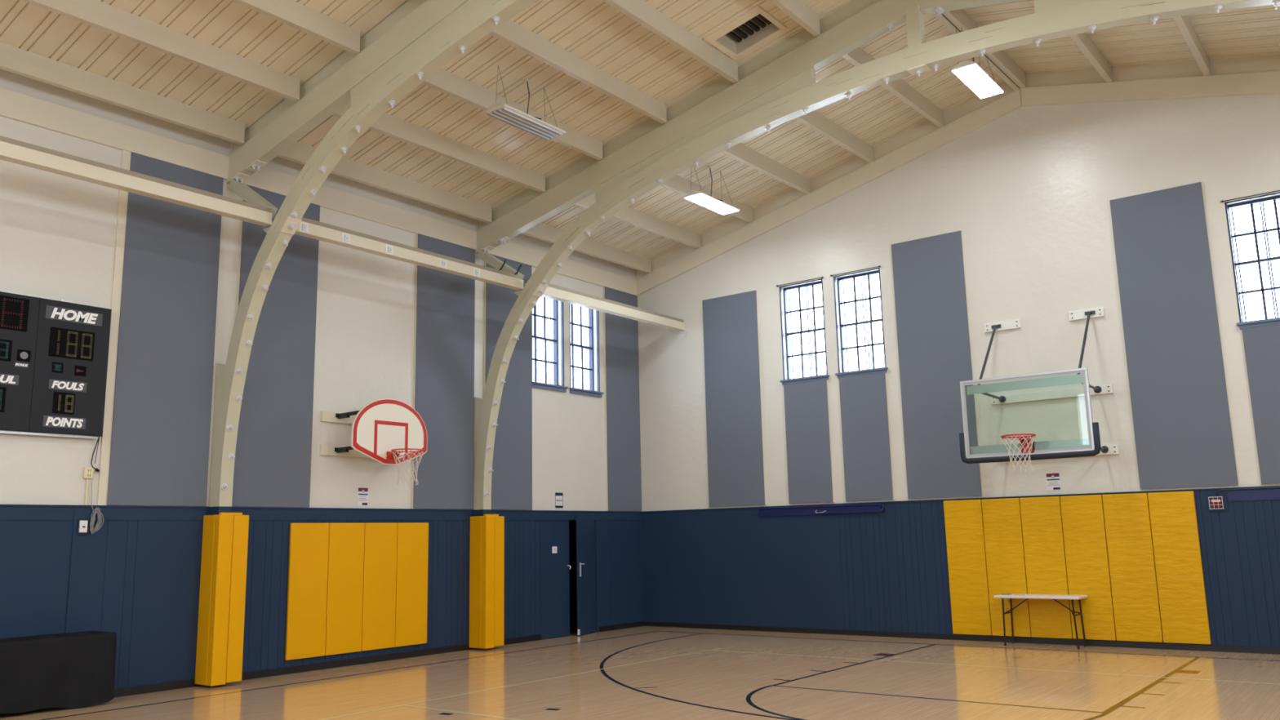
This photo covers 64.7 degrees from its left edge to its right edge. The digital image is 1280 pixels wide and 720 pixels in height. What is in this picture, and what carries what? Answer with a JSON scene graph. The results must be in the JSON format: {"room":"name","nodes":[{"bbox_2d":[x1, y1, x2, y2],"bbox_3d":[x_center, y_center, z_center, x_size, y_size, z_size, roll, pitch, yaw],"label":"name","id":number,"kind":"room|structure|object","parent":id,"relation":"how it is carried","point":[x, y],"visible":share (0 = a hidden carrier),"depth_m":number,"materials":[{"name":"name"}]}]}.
{"room":"sports hall","nodes":[
{"label":"sports hall","id":0,"kind":"room"},
{"bbox_2d":[0,68,641,511],"bbox_3d":[-7.221,0.240,11.693,0.300,7.350,23.900,-9,-12,37],"label":"wall","id":1,"kind":"structure","parent":0,"point":[58,232],"depth_m":14.87,"materials":[{"name":"paint"}]},
{"bbox_2d":[0,290,112,439],"bbox_3d":[-7.374,-0.021,11.158,0.162,1.615,2.850,-9,-12,37],"label":"scoreboard","id":2,"kind":"object","parent":1,"relation":"attached to","point":[54,353],"visible":1,"depth_m":11.73,"materials":[{"name":"black plastic"}]},
{"bbox_2d":[90,436,99,471],"bbox_3d":[-6.506,1.133,12.103,0.094,0.424,0.100,-3,-10,7],"label":"power cable","id":3,"kind":"object","parent":2,"relation":"hanging from","point":[96,469],"visible":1,"depth_m":12.08,"materials":[{"name":"black rubber"}]},
{"bbox_2d":[76,519,88,534],"bbox_3d":[-6.559,1.961,11.891,0.032,0.180,0.125,-9,-12,37],"label":"electrical outlet","id":4,"kind":"object","parent":1,"relation":"attached to","point":[82,525],"visible":1,"depth_m":11.88,"materials":[{"name":"white plastic"}]},
{"bbox_2d":[82,466,93,505],"bbox_3d":[-6.570,1.499,12.005,0.050,0.450,0.105,-9,-12,37],"label":"outlet box","id":5,"kind":"object","parent":1,"relation":"attached to","point":[88,472],"visible":1,"depth_m":12.00,"materials":[{"name":"beige plastic"}]},
{"bbox_2d":[89,471,103,533],"bbox_3d":[-6.464,1.705,12.032,0.049,0.731,0.158,-9,-13,39],"label":"cable coil","id":6,"kind":"object","parent":5,"relation":"hanging from","point":[92,530],"visible":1,"depth_m":12.00,"materials":[{"name":"grey"}]},
{"bbox_2d":[96,150,129,505],"bbox_3d":[-6.511,-0.458,12.500,0.030,4.487,0.095,-9,-12,37],"label":"trim","id":7,"kind":"structure","parent":1,"relation":"attached to","point":[115,298],"depth_m":12.46,"materials":[{"name":"beige paint"}]},
{"bbox_2d":[105,151,223,506],"bbox_3d":[-6.090,-0.378,13.024,0.049,4.476,1.273,-9,-12,37],"label":"acoustic panel","id":8,"kind":"object","parent":1,"relation":"attached to","point":[158,454],"visible":1,"depth_m":12.95,"materials":[{"name":"grey fabric"}]},
{"bbox_2d":[231,184,319,507],"bbox_3d":[-5.135,-0.183,14.249,0.049,4.476,1.243,-9,-12,37],"label":"acoustic panel","id":9,"kind":"object","parent":1,"relation":"attached to","point":[273,451],"visible":0.62,"depth_m":14.20,"materials":[{"name":"grey fabric"}]},
{"bbox_2d":[284,523,328,660],"bbox_3d":[-4.659,3.222,14.155,0.045,1.850,0.622,-9,-12,37],"label":"pad","id":10,"kind":"object","parent":1,"relation":"attached to","point":[308,543],"visible":1,"depth_m":14.12,"materials":[{"name":"yellow fabric"}]},
{"bbox_2d":[0,86,639,296],"bbox_3d":[-7.150,-2.951,12.145,0.050,0.333,23.300,-9,-12,37],"label":"trim","id":11,"kind":"structure","parent":1,"relation":"attached to","point":[15,105],"depth_m":14.29,"materials":[{"name":"beige paint"}]},
{"bbox_2d":[0,504,644,688],"bbox_3d":[-7.031,2.730,11.149,0.045,2.249,23.300,-9,-12,37],"label":"wall paneling","id":12,"kind":"structure","parent":1,"relation":"attached to","point":[136,578],"depth_m":12.83,"materials":[{"name":"blue paint"}]},
{"bbox_2d":[324,522,364,655],"bbox_3d":[-4.278,3.299,14.644,0.045,1.850,0.612,-9,-12,37],"label":"pad","id":13,"kind":"object","parent":1,"relation":"attached to","point":[344,624],"visible":1,"depth_m":14.62,"materials":[{"name":"yellow plastic"}]},
{"bbox_2d":[356,487,368,506],"bbox_3d":[-4.153,2.049,15.129,0.009,0.275,0.200,-9,-12,37],"label":"wall sign","id":14,"kind":"object","parent":1,"relation":"attached to","point":[362,492],"visible":1,"depth_m":15.12,"materials":[{"name":"white paper"}]},
{"bbox_2d":[319,398,426,486],"bbox_3d":[-3.670,1.222,14.922,1.223,1.309,1.620,-9,-12,37],"label":"basketball hoop","id":15,"kind":"object","parent":1,"relation":"attached to","point":[386,431],"visible":1,"depth_m":14.84,"materials":[{"name":"beige plastic"}]},
{"bbox_2d":[114,621,644,697],"bbox_3d":[-7.013,3.791,10.967,0.032,0.095,23.300,-9,-12,37],"label":"baseboard","id":16,"kind":"structure","parent":1,"relation":"attached to","point":[138,690],"depth_m":14.36,"materials":[{"name":"black plastic"}]},
{"bbox_2d":[361,522,397,651],"bbox_3d":[-3.903,3.376,15.126,0.045,1.850,0.602,-9,-12,37],"label":"pad","id":17,"kind":"object","parent":1,"relation":"attached to","point":[380,565],"visible":1,"depth_m":15.10,"materials":[{"name":"yellow fabric"}]},
{"bbox_2d":[395,522,428,647],"bbox_3d":[-3.527,3.452,15.607,0.045,1.850,0.612,-9,-12,37],"label":"pad","id":18,"kind":"object","parent":1,"relation":"attached to","point":[412,538],"visible":1,"depth_m":15.58,"materials":[{"name":"yellow plastic"}]},
{"bbox_2d":[410,233,475,509],"bbox_3d":[-3.228,0.205,16.696,0.049,4.476,1.278,-9,-12,37],"label":"acoustic panel","id":19,"kind":"object","parent":1,"relation":"attached to","point":[443,371],"visible":1,"depth_m":16.64,"materials":[{"name":"grey fabric"}]},
{"bbox_2d":[483,254,532,510],"bbox_3d":[-2.326,0.389,17.852,0.049,4.476,1.153,-9,-12,37],"label":"acoustic panel","id":20,"kind":"object","parent":1,"relation":"attached to","point":[512,463],"visible":0.61,"depth_m":17.80,"materials":[{"name":"grey fabric"}]},
{"bbox_2d":[531,296,568,392],"bbox_3d":[-1.807,-0.370,18.924,0.373,1.901,0.960,-9,-12,37],"label":"window","id":21,"kind":"structure","parent":1,"relation":"in","point":[544,316],"depth_m":19.04,"materials":[{"name":"glass"}]},
{"bbox_2d":[555,492,563,507],"bbox_3d":[-1.488,2.577,18.552,0.007,0.275,0.210,-9,-12,37],"label":"wall sign","id":22,"kind":"object","parent":1,"relation":"attached to","point":[558,496],"visible":1,"depth_m":18.55,"materials":[{"name":"white paper"}]},
{"bbox_2d":[540,515,599,639],"bbox_3d":[-1.322,3.927,18.553,0.541,2.210,1.590,-9,-12,37],"label":"door","id":23,"kind":"structure","parent":1,"relation":"in","point":[554,534],"depth_m":18.40,"materials":[{"name":"blue paint"}]},
{"bbox_2d":[568,303,604,397],"bbox_3d":[-1.164,-0.239,19.749,0.373,1.901,0.950,-9,-12,37],"label":"window","id":24,"kind":"structure","parent":1,"relation":"in","point":[581,345],"depth_m":19.86,"materials":[{"name":"glass"}]},
{"bbox_2d":[602,286,641,511],"bbox_3d":[-0.354,0.791,20.382,0.049,4.476,1.078,-9,-12,37],"label":"acoustic panel","id":25,"kind":"object","parent":1,"relation":"attached to","point":[620,334],"visible":1,"depth_m":20.30,"materials":[{"name":"grey fabric"}]},
{"bbox_2d":[568,520,577,633],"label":"door","id":26,"kind":"structure","parent":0,"point":[572,523],"depth_m":20.06,"materials":[{"name":"black"}]},
{"bbox_2d":[0,0,1279,260],"bbox_3d":[-0.759,-5.283,7.534,16.860,1.995,23.900,-9,-12,37],"label":"ceiling","id":27,"kind":"structure","parent":0,"point":[595,32],"depth_m":14.32,"materials":[{"name":"beige wood"}]},
{"bbox_2d":[0,41,244,144],"bbox_3d":[-6.837,-3.374,12.027,0.090,0.282,4.592,-9,-12,37],"label":"ceiling beam","id":28,"kind":"structure","parent":27,"relation":"attached to","point":[14,60],"depth_m":12.44,"materials":[{"name":"beige paint"}]},
{"bbox_2d":[22,0,300,101],"bbox_3d":[-5.845,-3.785,11.319,0.090,0.282,4.592,-9,-12,37],"label":"ceiling beam","id":29,"kind":"structure","parent":27,"relation":"attached to","point":[101,15],"depth_m":11.77,"materials":[{"name":"beige paint"}]},
{"bbox_2d":[231,0,359,53],"bbox_3d":[-4.872,-4.188,10.624,0.090,0.282,4.592,-9,-12,37],"label":"ceiling beam","id":30,"kind":"structure","parent":27,"relation":"attached to","point":[295,15],"depth_m":11.84,"materials":[{"name":"beige paint"}]},
{"bbox_2d":[276,141,492,222],"bbox_3d":[-3.961,-2.788,15.718,0.090,0.282,4.480,-9,-12,37],"label":"ceiling beam","id":31,"kind":"structure","parent":27,"relation":"attached to","point":[300,153],"depth_m":15.85,"materials":[{"name":"beige paint"}]},
{"bbox_2d":[332,100,545,192],"bbox_3d":[-2.968,-3.199,15.009,0.090,0.282,4.480,-9,-12,37],"label":"ceiling beam","id":32,"kind":"structure","parent":27,"relation":"attached to","point":[388,125],"depth_m":15.16,"materials":[{"name":"beige paint"}]},
{"bbox_2d":[421,68,602,159],"bbox_3d":[-1.995,-3.602,14.315,0.090,0.283,4.480,-9,-12,37],"label":"ceiling beam","id":33,"kind":"structure","parent":27,"relation":"attached to","point":[443,81],"depth_m":14.10,"materials":[{"name":"beige paint"}]},
{"bbox_2d":[485,65,565,140],"bbox_3d":[-1.550,-3.572,13.845,0.350,0.742,1.200,-9,-12,37],"label":"hanging light","id":34,"kind":"object","parent":27,"relation":"hanging from","point":[502,112],"visible":1,"depth_m":13.72,"materials":[{"name":"white metal"}]},
{"bbox_2d":[488,19,666,123],"bbox_3d":[-0.999,-4.015,13.604,0.090,0.283,4.480,-9,-12,37],"label":"ceiling beam","id":35,"kind":"structure","parent":27,"relation":"attached to","point":[511,33],"depth_m":13.74,"materials":[{"name":"beige paint"}]},
{"bbox_2d":[521,222,651,273],"bbox_3d":[-1.141,-2.218,19.336,0.090,0.292,4.406,-9,-12,37],"label":"ceiling beam","id":36,"kind":"structure","parent":27,"relation":"attached to","point":[540,231],"depth_m":19.71,"materials":[{"name":"beige paint"}]},
{"bbox_2d":[574,193,701,248],"bbox_3d":[-0.148,-2.643,18.631,0.090,0.318,4.406,-9,-12,37],"label":"ceiling beam","id":37,"kind":"structure","parent":27,"relation":"attached to","point":[627,215],"depth_m":19.07,"materials":[{"name":"beige paint"}]},
{"bbox_2d":[602,0,737,83],"bbox_3d":[0.018,-4.436,12.879,0.090,0.283,4.480,-9,-12,37],"label":"ceiling beam","id":38,"kind":"structure","parent":27,"relation":"attached to","point":[638,11],"depth_m":13.42,"materials":[{"name":"beige paint"}]},
{"bbox_2d":[660,175,753,222],"bbox_3d":[0.824,-3.060,17.939,0.090,0.344,4.406,-9,-12,37],"label":"ceiling beam","id":39,"kind":"structure","parent":27,"relation":"attached to","point":[679,184],"depth_m":18.37,"materials":[{"name":"beige paint"}]},
{"bbox_2d":[684,164,739,214],"bbox_3d":[1.235,-3.039,17.392,0.350,0.765,1.200,-9,-12,37],"label":"hanging light","id":40,"kind":"object","parent":27,"relation":"hanging from","point":[703,199],"visible":0.95,"depth_m":17.26,"materials":[{"name":"white metal"}]},
{"bbox_2d":[703,4,786,58],"bbox_3d":[1.455,-4.632,13.953,0.870,0.448,0.770,-9,-12,37],"label":"ceiling vent","id":41,"kind":"object","parent":27,"relation":"in","point":[755,26],"visible":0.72,"depth_m":14.10,"materials":[{"name":"beige paint"}]},
{"bbox_2d":[726,13,771,42],"bbox_3d":[1.495,-4.686,14.000,0.650,0.175,0.560,-9,-12,37],"label":"grille","id":42,"kind":"object","parent":41,"relation":"attached to","point":[759,26],"depth_m":14.16,"materials":[{"name":"black metal"}]},
{"bbox_2d":[720,142,810,194],"bbox_3d":[1.820,-3.487,17.230,0.090,0.370,4.406,-9,-12,37],"label":"ceiling beam","id":43,"kind":"structure","parent":27,"relation":"attached to","point":[739,152],"depth_m":17.74,"materials":[{"name":"beige paint"}]},
{"bbox_2d":[768,0,820,36],"bbox_3d":[1.065,-4.870,12.131,0.090,0.283,4.480,-9,-12,37],"label":"ceiling beam","id":44,"kind":"structure","parent":27,"relation":"attached to","point":[797,10],"depth_m":13.47,"materials":[{"name":"beige paint"}]},
{"bbox_2d":[794,111,874,163],"bbox_3d":[2.836,-3.922,16.507,0.090,0.397,4.406,-9,-12,37],"label":"ceiling beam","id":45,"kind":"structure","parent":27,"relation":"attached to","point":[813,120],"depth_m":17.11,"materials":[{"name":"beige paint"}]},
{"bbox_2d":[842,47,944,128],"bbox_3d":[3.884,-4.371,15.762,0.090,0.424,4.406,-9,-12,37],"label":"ceiling beam","id":46,"kind":"structure","parent":27,"relation":"attached to","point":[900,88],"depth_m":16.28,"materials":[{"name":"beige paint"}]},
{"bbox_2d":[932,12,1019,90],"bbox_3d":[4.907,-4.809,15.034,0.090,0.451,4.406,-9,-12,37],"label":"ceiling beam","id":47,"kind":"structure","parent":27,"relation":"attached to","point":[944,20],"depth_m":15.59,"materials":[{"name":"beige paint"}]},
{"bbox_2d":[951,26,1004,98],"bbox_3d":[4.886,-4.510,14.702,0.350,0.997,1.200,-9,-12,37],"label":"hanging light","id":48,"kind":"object","parent":27,"relation":"hanging from","point":[970,73],"visible":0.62,"depth_m":14.52,"materials":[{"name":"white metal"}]},
{"bbox_2d":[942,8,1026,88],"bbox_3d":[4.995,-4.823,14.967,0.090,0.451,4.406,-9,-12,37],"label":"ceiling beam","id":49,"kind":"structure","parent":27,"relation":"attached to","point":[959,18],"depth_m":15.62,"materials":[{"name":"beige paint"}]},
{"bbox_2d":[1069,32,1112,83],"bbox_3d":[6.030,-4.701,14.141,0.090,0.424,4.406,-9,-12,37],"label":"ceiling beam","id":50,"kind":"structure","parent":27,"relation":"attached to","point":[1082,41],"depth_m":15.01,"materials":[{"name":"beige paint"}]},
{"bbox_2d":[1173,15,1210,76],"bbox_3d":[7.090,-4.577,13.296,0.090,0.397,4.406,-9,-12,37],"label":"ceiling beam","id":51,"kind":"structure","parent":27,"relation":"attached to","point":[1183,23],"depth_m":14.03,"materials":[{"name":"beige paint"}]},
{"bbox_2d":[0,626,1279,719],"bbox_3d":[-0.584,2.897,6.098,16.860,0.103,23.900,-9,-12,37],"label":"floor","id":52,"kind":"structure","parent":0,"point":[642,673],"depth_m":11.81,"materials":[{"name":"brown wood"}]},
{"bbox_2d":[0,631,116,713],"bbox_3d":[-6.956,3.381,10.669,0.479,0.801,2.600,-9,-12,37],"label":"covered table","id":53,"kind":"object","parent":52,"relation":"on","point":[77,669],"visible":1,"depth_m":11.06,"materials":[{"name":"black fabric"}]},
{"bbox_2d":[200,0,544,687],"bbox_3d":[0.802,-1.291,8.787,16.260,9.022,0.190,-9,-12,37],"label":"truss","id":54,"kind":"object","parent":52,"relation":"on","point":[419,37],"visible":0.98,"depth_m":12.73,"materials":[{"name":"beige wood"}]},
{"bbox_2d":[0,135,272,226],"bbox_3d":[-6.266,-2.146,11.321,0.160,0.220,4.689,-9,-12,37],"label":"tie beam","id":55,"kind":"structure","parent":54,"relation":"attached to","point":[11,150],"depth_m":11.67,"materials":[{"name":"beige paint"}]},
{"bbox_2d":[195,512,248,686],"bbox_3d":[-5.360,3.041,12.966,0.396,2.135,0.418,-9,-12,37],"label":"pad","id":56,"kind":"object","parent":54,"relation":"attached to","point":[224,562],"visible":1,"depth_m":12.83,"materials":[{"name":"yellow plastic"}]},
{"bbox_2d":[294,217,523,290],"bbox_3d":[-3.350,-1.556,15.043,0.185,0.220,4.479,-9,-12,37],"label":"tie beam","id":57,"kind":"structure","parent":54,"relation":"attached to","point":[308,228],"depth_m":14.82,"materials":[{"name":"beige paint"}]},
{"bbox_2d":[498,260,521,274],"bbox_3d":[-2.146,-1.518,16.654,0.091,0.200,0.482,-9,-12,37],"label":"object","id":58,"kind":"object","parent":57,"relation":"on","point":[503,264],"visible":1,"depth_m":16.53,"materials":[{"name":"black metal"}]},
{"bbox_2d":[472,0,1279,649],"bbox_3d":[3.644,-0.712,12.434,16.260,9.022,0.190,-9,-12,37],"label":"truss","id":59,"kind":"object","parent":52,"relation":"on","point":[779,86],"visible":0.98,"depth_m":14.44,"materials":[{"name":"beige paint"}]},
{"bbox_2d":[469,514,504,648],"bbox_3d":[-2.517,3.620,16.612,0.396,2.135,0.418,-9,-12,37],"label":"pad","id":60,"kind":"object","parent":59,"relation":"attached to","point":[486,556],"visible":1,"depth_m":16.47,"materials":[{"name":"yellow plastic"}]},
{"bbox_2d":[524,279,684,331],"bbox_3d":[-0.520,-0.976,18.693,0.160,0.220,4.468,-9,-12,37],"label":"tie beam","id":61,"kind":"structure","parent":59,"relation":"attached to","point":[552,291],"depth_m":18.58,"materials":[{"name":"beige paint"}]},
{"bbox_2d":[993,593,1088,648],"bbox_3d":[6.064,3.928,15.220,1.250,0.746,0.505,-9,-12,37],"label":"folding table","id":62,"kind":"object","parent":52,"relation":"on","point":[1054,597],"visible":0.98,"depth_m":15.12,"materials":[{"name":"white plastic"}]},
{"bbox_2d":[637,93,1279,511],"bbox_3d":[6.516,-0.222,16.137,16.260,9.216,0.300,-9,-12,37],"label":"wall","id":63,"kind":"structure","parent":0,"point":[1028,191],"depth_m":16.43,"materials":[{"name":"paint"}]},
{"bbox_2d":[702,289,766,507],"bbox_3d":[1.793,0.749,19.443,1.246,4.094,0.044,-9,-12,37],"label":"acoustic panel","id":64,"kind":"object","parent":63,"relation":"attached to","point":[731,348],"visible":1,"depth_m":19.41,"materials":[{"name":"grey fabric"}]},
{"bbox_2d":[776,276,829,385],"bbox_3d":[3.083,-0.517,18.811,0.995,1.915,0.373,-9,-12,37],"label":"window","id":65,"kind":"structure","parent":63,"relation":"in","point":[811,378],"depth_m":18.93,"materials":[{"name":"blue metal"}]},
{"bbox_2d":[783,379,834,503],"bbox_3d":[3.057,1.490,18.341,0.886,2.199,0.044,-9,-12,37],"label":"acoustic panel","id":66,"kind":"object","parent":63,"relation":"attached to","point":[806,406],"visible":1,"depth_m":18.31,"materials":[{"name":"grey fabric"}]},
{"bbox_2d":[758,502,884,516],"bbox_3d":[3.190,2.675,18.014,2.500,0.170,0.041,-9,-12,37],"label":"banner","id":67,"kind":"object","parent":63,"relation":"attached to","point":[866,508],"visible":1,"depth_m":17.98,"materials":[{"name":"blue fabric"}]},
{"bbox_2d":[830,265,888,377],"bbox_3d":[3.978,-0.654,18.135,0.995,1.915,0.373,-9,-12,37],"label":"window","id":68,"kind":"structure","parent":63,"relation":"in","point":[879,370],"depth_m":18.25,"materials":[{"name":"blue metal"}]},
{"bbox_2d":[839,372,893,502],"bbox_3d":[3.952,1.353,17.665,0.886,2.199,0.044,-9,-12,37],"label":"acoustic panel","id":69,"kind":"object","parent":63,"relation":"attached to","point":[864,399],"visible":1,"depth_m":17.63,"materials":[{"name":"grey fabric"}]},
{"bbox_2d":[891,230,982,498],"bbox_3d":[4.985,0.080,17.061,1.256,4.454,0.044,-9,-12,37],"label":"acoustic panel","id":70,"kind":"object","parent":63,"relation":"attached to","point":[933,326],"visible":1,"depth_m":17.04,"materials":[{"name":"grey fabric"}]},
{"bbox_2d":[635,54,1279,279],"bbox_3d":[6.344,-3.708,16.620,16.260,2.136,0.020,-9,-12,37],"label":"trim","id":71,"kind":"structure","parent":63,"relation":"attached to","point":[1264,63],"depth_m":17.09,"materials":[{"name":"beige paint"}]},
{"bbox_2d":[636,71,1279,295],"bbox_3d":[6.332,-3.415,16.545,16.260,2.196,0.080,-9,-12,37],"label":"trim","id":72,"kind":"structure","parent":63,"relation":"attached to","point":[1261,82],"depth_m":17.13,"materials":[{"name":"beige paint"}]},
{"bbox_2d":[642,485,1279,648],"bbox_3d":[6.487,3.187,15.404,16.260,2.249,0.035,-9,-12,37],"label":"wainscoting","id":73,"kind":"structure","parent":63,"relation":"attached to","point":[886,571],"depth_m":17.48,"materials":[{"name":"blue paint"}]},
{"bbox_2d":[644,621,1279,654],"bbox_3d":[6.511,4.253,15.218,16.260,0.085,0.032,-9,-12,37],"label":"baseboard","id":74,"kind":"structure","parent":63,"relation":"attached to","point":[1274,651],"depth_m":15.94,"materials":[{"name":"black plastic"}]},
{"bbox_2d":[943,499,991,635],"bbox_3d":[5.279,3.334,16.290,0.622,2.127,0.045,-9,-12,37],"label":"pad","id":75,"kind":"object","parent":63,"relation":"attached to","point":[963,519],"visible":1,"depth_m":16.27,"materials":[{"name":"yellow plastic"}]},
{"bbox_2d":[981,497,1031,636],"bbox_3d":[5.768,3.259,15.920,0.597,2.127,0.045,-9,-12,37],"label":"pad","id":76,"kind":"object","parent":63,"relation":"attached to","point":[1002,517],"visible":1,"depth_m":15.90,"materials":[{"name":"yellow fabric"}]},
{"bbox_2d":[959,306,1119,472],"bbox_3d":[5.835,0.432,15.136,1.996,2.539,1.934,-9,-12,37],"label":"basketball hoop","id":77,"kind":"object","parent":63,"relation":"attached to","point":[1027,449],"visible":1,"depth_m":14.98,"materials":[{"name":"clear glass"}]},
{"bbox_2d":[1019,496,1072,639],"bbox_3d":[6.249,3.185,15.557,0.602,2.127,0.045,-9,-12,37],"label":"pad","id":78,"kind":"object","parent":63,"relation":"attached to","point":[1041,517],"visible":1,"depth_m":15.54,"materials":[{"name":"yellow fabric"}]},
{"bbox_2d":[1044,472,1062,490],"bbox_3d":[6.419,1.891,15.678,0.220,0.270,0.009,-9,-12,37],"label":"wall sign","id":79,"kind":"object","parent":63,"relation":"attached to","point":[1053,482],"visible":1,"depth_m":15.68,"materials":[{"name":"white paper"}]},
{"bbox_2d":[1059,494,1115,640],"bbox_3d":[6.732,3.111,15.192,0.602,2.127,0.045,-9,-12,37],"label":"pad","id":80,"kind":"object","parent":63,"relation":"attached to","point":[1087,567],"visible":1,"depth_m":15.17,"materials":[{"name":"yellow plastic"}]},
{"bbox_2d":[1102,493,1163,642],"bbox_3d":[7.221,3.035,14.823,0.617,2.127,0.045,-9,-12,37],"label":"pad","id":81,"kind":"object","parent":63,"relation":"attached to","point":[1135,595],"visible":1,"depth_m":14.80,"materials":[{"name":"yellow plastic"}]},
{"bbox_2d":[1109,182,1239,489],"bbox_3d":[7.841,-0.360,14.905,1.266,4.454,0.044,-9,-12,37],"label":"acoustic panel","id":82,"kind":"object","parent":63,"relation":"attached to","point":[1183,430],"visible":1,"depth_m":14.87,"materials":[{"name":"grey fabric"}]},
{"bbox_2d":[1147,491,1211,644],"bbox_3d":[7.710,2.960,14.454,0.602,2.127,0.045,-9,-12,37],"label":"pad","id":83,"kind":"object","parent":63,"relation":"attached to","point":[1184,613],"visible":1,"depth_m":14.43,"materials":[{"name":"yellow fabric"}]},
{"bbox_2d":[1205,487,1279,511],"bbox_3d":[8.966,1.853,13.625,2.360,0.308,0.085,-9,-12,37],"label":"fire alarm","id":84,"kind":"object","parent":63,"relation":"attached to","point":[1214,504],"visible":1,"depth_m":14.22,"materials":[{"name":"blue paint"}]},
{"bbox_2d":[1220,190,1279,328],"bbox_3d":[8.960,-1.421,14.373,0.995,1.915,0.373,-9,-12,37],"label":"window","id":85,"kind":"structure","parent":63,"relation":"in","point":[1267,322],"depth_m":14.54,"materials":[{"name":"blue metal"}]},
{"bbox_2d":[1226,488,1279,501],"bbox_3d":[9.174,1.775,13.523,2.290,0.143,0.011,-9,-12,37],"label":"banner","id":86,"kind":"object","parent":63,"relation":"attached to","point":[1268,494],"visible":1,"depth_m":14.01,"materials":[{"name":"blue fabric"}]},
{"bbox_2d":[1241,324,1279,484],"bbox_3d":[8.934,0.586,13.903,0.886,2.199,0.044,-9,-12,37],"label":"acoustic panel","id":87,"kind":"object","parent":63,"relation":"attached to","point":[1261,344],"visible":1,"depth_m":14.06,"materials":[{"name":"grey fabric"}]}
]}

